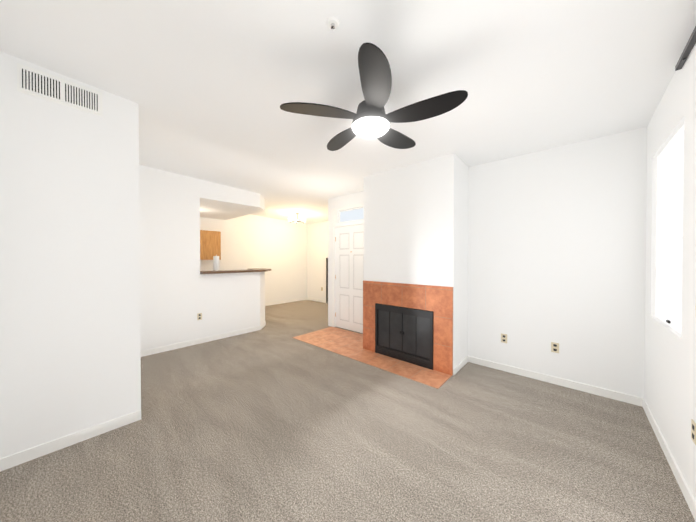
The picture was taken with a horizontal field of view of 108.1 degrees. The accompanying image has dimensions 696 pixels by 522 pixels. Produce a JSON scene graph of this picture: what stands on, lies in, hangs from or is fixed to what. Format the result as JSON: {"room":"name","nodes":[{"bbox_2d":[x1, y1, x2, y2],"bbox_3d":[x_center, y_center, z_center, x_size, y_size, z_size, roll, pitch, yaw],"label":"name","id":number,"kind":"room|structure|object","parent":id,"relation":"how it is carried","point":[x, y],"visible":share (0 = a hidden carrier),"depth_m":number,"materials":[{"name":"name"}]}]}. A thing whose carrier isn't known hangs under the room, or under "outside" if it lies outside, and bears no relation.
{"room":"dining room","nodes":[
{"label":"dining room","id":0,"kind":"room"},
{"bbox_2d":[0,51,119,458],"bbox_3d":[-2.283,-0.040,1.992,0.120,3.000,0.720,0,1,42],"label":"wall","id":1,"kind":"structure","parent":0,"point":[70,353],"depth_m":1.94,"materials":[{"name":"paint"}]},
{"bbox_2d":[17,63,102,116],"bbox_3d":[-2.211,-1.314,1.960,0.012,0.200,0.439,0,1,42],"label":"air vent","id":2,"kind":"object","parent":1,"relation":"in","point":[41,84],"visible":1,"depth_m":1.94,"materials":[{"name":"white metal"}]},
{"bbox_2d":[0,410,140,471],"bbox_3d":[-2.181,1.418,2.021,0.012,0.085,0.820,0,1,42],"label":"baseboard","id":3,"kind":"structure","parent":1,"relation":"attached to","point":[18,458],"depth_m":1.98,"materials":[{"name":"white wood"}]},
{"bbox_2d":[120,97,140,416],"bbox_3d":[-2.697,-0.049,2.939,2.000,3.000,0.120,0,1,42],"label":"wall","id":4,"kind":"structure","parent":0,"point":[130,346],"depth_m":2.26,"materials":[{"name":"paint"}]},
{"bbox_2d":[139,165,264,350],"bbox_3d":[-2.727,-0.066,4.719,0.660,3.000,2.490,0,1,42],"label":"wall","id":5,"kind":"structure","parent":0,"point":[169,209],"depth_m":4.17,"materials":[{"name":"paint"}]},
{"bbox_2d":[197,313,201,319],"bbox_3d":[-2.581,0.968,4.390,0.006,0.116,0.072,0,1,42],"label":"outlet","id":6,"kind":"object","parent":5,"relation":"attached to","point":[199,316],"visible":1,"depth_m":4.39,"materials":[{"name":"beige plastic"}]},
{"bbox_2d":[141,325,263,356],"bbox_3d":[-2.562,1.395,4.413,0.012,0.085,2.235,0,1,42],"label":"baseboard","id":7,"kind":"structure","parent":5,"relation":"attached to","point":[202,340],"depth_m":4.36,"materials":[{"name":"white wood"}]},
{"bbox_2d":[200,268,270,273],"bbox_3d":[-2.273,0.199,5.145,0.790,0.040,1.513,0,1,42],"label":"countertop","id":8,"kind":"structure","parent":5,"relation":"on","point":[237,271],"depth_m":4.83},
{"bbox_2d":[213,255,219,270],"bbox_3d":[-2.461,0.032,4.716,0.120,0.300,0.120,0,1,42],"label":"paper towel","id":9,"kind":"object","parent":8,"relation":"on","point":[216,263],"visible":1,"depth_m":4.67,"materials":[{"name":"white paper"}]},
{"bbox_2d":[200,179,264,219],"bbox_3d":[-3.341,-1.341,5.257,2.310,0.460,2.490,0,1,42],"label":"soffit","id":10,"kind":"structure","parent":0,"point":[221,201],"depth_m":5.04,"materials":[{"name":"paint"}]},
{"bbox_2d":[200,214,306,302],"bbox_3d":[-3.299,-0.089,7.137,0.120,3.000,5.570,0,1,42],"label":"wall","id":11,"kind":"structure","parent":0,"point":[278,247],"depth_m":7.86,"materials":[{"name":"paint"}]},
{"bbox_2d":[200,230,203,259],"bbox_3d":[-3.842,-0.395,6.191,0.326,0.730,0.420,0,1,42],"label":"upper cabinet","id":12,"kind":"object","parent":11,"relation":"attached to","point":[201,231],"depth_m":6.23,"materials":[{"name":"brown wood"}]},
{"bbox_2d":[204,230,219,259],"bbox_3d":[-3.562,-0.398,6.503,0.326,0.730,0.418,0,1,42],"label":"upper cabinet","id":13,"kind":"object","parent":11,"relation":"attached to","point":[210,244],"depth_m":6.38,"materials":[{"name":"brown wood"}]},
{"bbox_2d":[265,297,307,304],"bbox_3d":[-2.429,1.360,8.023,0.012,0.085,2.810,0,1,42],"label":"baseboard","id":14,"kind":"structure","parent":11,"relation":"attached to","point":[300,299],"depth_m":8.37,"materials":[{"name":"white wood"}]},
{"bbox_2d":[307,221,327,299],"bbox_3d":[-0.225,-0.097,8.042,3.250,3.000,0.120,0,1,42],"label":"wall","id":15,"kind":"structure","parent":0,"point":[317,244],"depth_m":8.70,"materials":[{"name":"paint"}]},
{"bbox_2d":[308,298,325,302],"bbox_3d":[-0.314,1.360,8.047,3.130,0.085,0.012,0,1,42],"label":"baseboard","id":16,"kind":"structure","parent":15,"relation":"attached to","point":[313,299],"depth_m":8.73,"materials":[{"name":"white wood"}]},
{"bbox_2d":[326,258,327,302],"bbox_3d":[-0.696,0.640,8.349,0.050,1.480,0.038,0,1,42],"label":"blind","id":17,"kind":"object","parent":15,"relation":"attached to","point":[326,280],"visible":1,"depth_m":8.33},
{"bbox_2d":[0,300,694,521],"bbox_3d":[-0.674,1.469,4.297,9.400,0.060,7.600,0,1,42],"label":"floor carpet","id":18,"kind":"object","parent":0,"point":[272,420],"visible":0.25,"depth_m":1.94,"materials":[{"name":"grey carpet"}]},
{"bbox_2d":[292,327,451,388],"bbox_3d":[0.335,1.437,4.171,2.770,0.006,1.040,0,1,42],"label":"floor","id":19,"kind":"structure","parent":18,"relation":"on","point":[345,343],"depth_m":3.84,"materials":[{"name":"orange tile"}]},
{"bbox_2d":[0,0,695,223],"bbox_3d":[-0.674,-1.482,4.269,9.400,0.443,7.600,0,1,42],"label":"ceiling","id":20,"kind":"structure","parent":0,"point":[209,87],"depth_m":1.86,"materials":[{"name":"paint"}]},
{"bbox_2d":[288,213,305,223],"bbox_3d":[-1.422,-1.223,7.171,0.500,0.263,0.498,0,1,42],"label":"dining chandelier","id":21,"kind":"object","parent":20,"relation":"hanging from","point":[295,220],"visible":1,"depth_m":7.12,"materials":[{"name":"silver metal"}]},
{"bbox_2d":[326,17,338,28],"bbox_3d":[-0.089,-1.393,1.490,0.076,0.028,0.076,0,1,42],"label":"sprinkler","id":22,"kind":"object","parent":20,"relation":"attached to","point":[332,22],"visible":1,"depth_m":1.48,"materials":[{"name":"white plastic"}]},
{"bbox_2d":[280,43,467,150],"bbox_3d":[0.216,-1.187,1.996,1.299,0.416,1.242,0,1,42],"label":"fan","id":23,"kind":"object","parent":20,"relation":"hanging from","point":[371,118],"visible":1,"depth_m":1.81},
{"bbox_2d":[364,153,468,368],"bbox_3d":[0.988,-0.058,3.874,1.440,3.000,0.589,0,1,42],"label":"wall","id":24,"kind":"structure","parent":0,"point":[415,223],"depth_m":3.49,"materials":[{"name":"paint"}]},
{"bbox_2d":[363,281,452,375],"bbox_3d":[0.933,0.880,3.822,1.440,1.114,0.494,0,1,42],"label":"fireplace","id":25,"kind":"object","parent":24,"relation":"attached to","point":[411,323],"visible":1,"depth_m":3.56,"materials":[{"name":"tile"}]},
{"bbox_2d":[453,356,467,374],"bbox_3d":[1.515,1.402,3.389,0.012,0.079,0.550,0,1,42],"label":"baseboard","id":26,"kind":"structure","parent":24,"relation":"attached to","point":[464,361],"depth_m":3.36,"materials":[{"name":"white wood"}]},
{"bbox_2d":[328,127,646,397],"bbox_3d":[1.299,-0.059,4.072,4.560,3.000,0.120,0,1,42],"label":"wall","id":27,"kind":"structure","parent":0,"point":[556,244],"depth_m":2.92,"materials":[{"name":"paint"}]},
{"bbox_2d":[331,203,363,326],"bbox_3d":[0.076,0.150,5.159,1.040,2.549,0.136,0,1,42],"label":"door frame","id":28,"kind":"structure","parent":27,"relation":"attached to","point":[334,218],"depth_m":5.42,"materials":[{"name":"white wood"}]},
{"bbox_2d":[335,224,363,332],"bbox_3d":[0.055,0.349,5.139,0.904,2.139,0.113,0,1,42],"label":"entry door","id":29,"kind":"structure","parent":27,"relation":"in","point":[349,260],"depth_m":5.18,"materials":[{"name":"white wood"}]},
{"bbox_2d":[339,207,363,222],"bbox_3d":[0.102,-0.924,5.110,0.754,0.264,0.040,0,1,42],"label":"transom","id":30,"kind":"object","parent":27,"relation":"attached to","point":[353,214],"visible":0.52,"depth_m":5.13,"materials":[{"name":"glass"}]},
{"bbox_2d":[501,333,506,342],"bbox_3d":[2.053,1.018,3.320,0.072,0.116,0.006,0,1,42],"label":"electrical outlet","id":31,"kind":"object","parent":27,"relation":"attached to","point":[503,338],"visible":1,"depth_m":3.32,"materials":[{"name":"beige plastic"}]},
{"bbox_2d":[468,356,639,405],"bbox_3d":[2.335,1.408,3.069,1.660,0.085,0.012,0,1,42],"label":"baseboard","id":32,"kind":"structure","parent":27,"relation":"attached to","point":[623,397],"depth_m":2.93,"materials":[{"name":"white wood"}]},
{"bbox_2d":[551,342,558,352],"bbox_3d":[2.441,1.021,2.973,0.072,0.116,0.006,0,1,42],"label":"electrical outlet","id":33,"kind":"object","parent":27,"relation":"attached to","point":[555,347],"visible":1,"depth_m":2.97,"materials":[{"name":"beige plastic"}]},
{"bbox_2d":[644,43,695,500],"bbox_3d":[1.627,-0.029,0.932,0.120,3.000,4.360,0,1,42],"label":"wall","id":34,"kind":"structure","parent":0,"point":[670,378],"depth_m":1.74,"materials":[{"name":"paint"}]},
{"bbox_2d":[640,397,695,521],"bbox_3d":[2.389,1.419,1.895,0.012,0.085,1.610,0,1,42],"label":"baseboard","id":35,"kind":"structure","parent":34,"relation":"attached to","point":[686,492],"depth_m":1.76,"materials":[{"name":"white wood"}]},
{"bbox_2d":[656,125,683,333],"bbox_3d":[2.530,-0.219,1.961,0.052,1.454,0.894,0,1,42],"label":"window","id":36,"kind":"structure","parent":34,"relation":"in","point":[670,173],"depth_m":2.03,"materials":[{"name":"white"}]},
{"bbox_2d":[675,26,695,70],"bbox_3d":[1.291,-1.334,0.656,0.026,0.124,2.800,0,1,42],"label":"blind headrail","id":37,"kind":"object","parent":34,"relation":"attached to","point":[690,44],"visible":1,"depth_m":1.55,"materials":[{"name":"metal"}]},
{"bbox_2d":[691,419,695,444],"bbox_3d":[2.013,0.996,1.468,0.006,0.116,0.072,0,1,42],"label":"outlet","id":38,"kind":"object","parent":34,"relation":"attached to","point":[693,430],"visible":0.95,"depth_m":1.47,"materials":[{"name":"beige plastic"}]}
]}

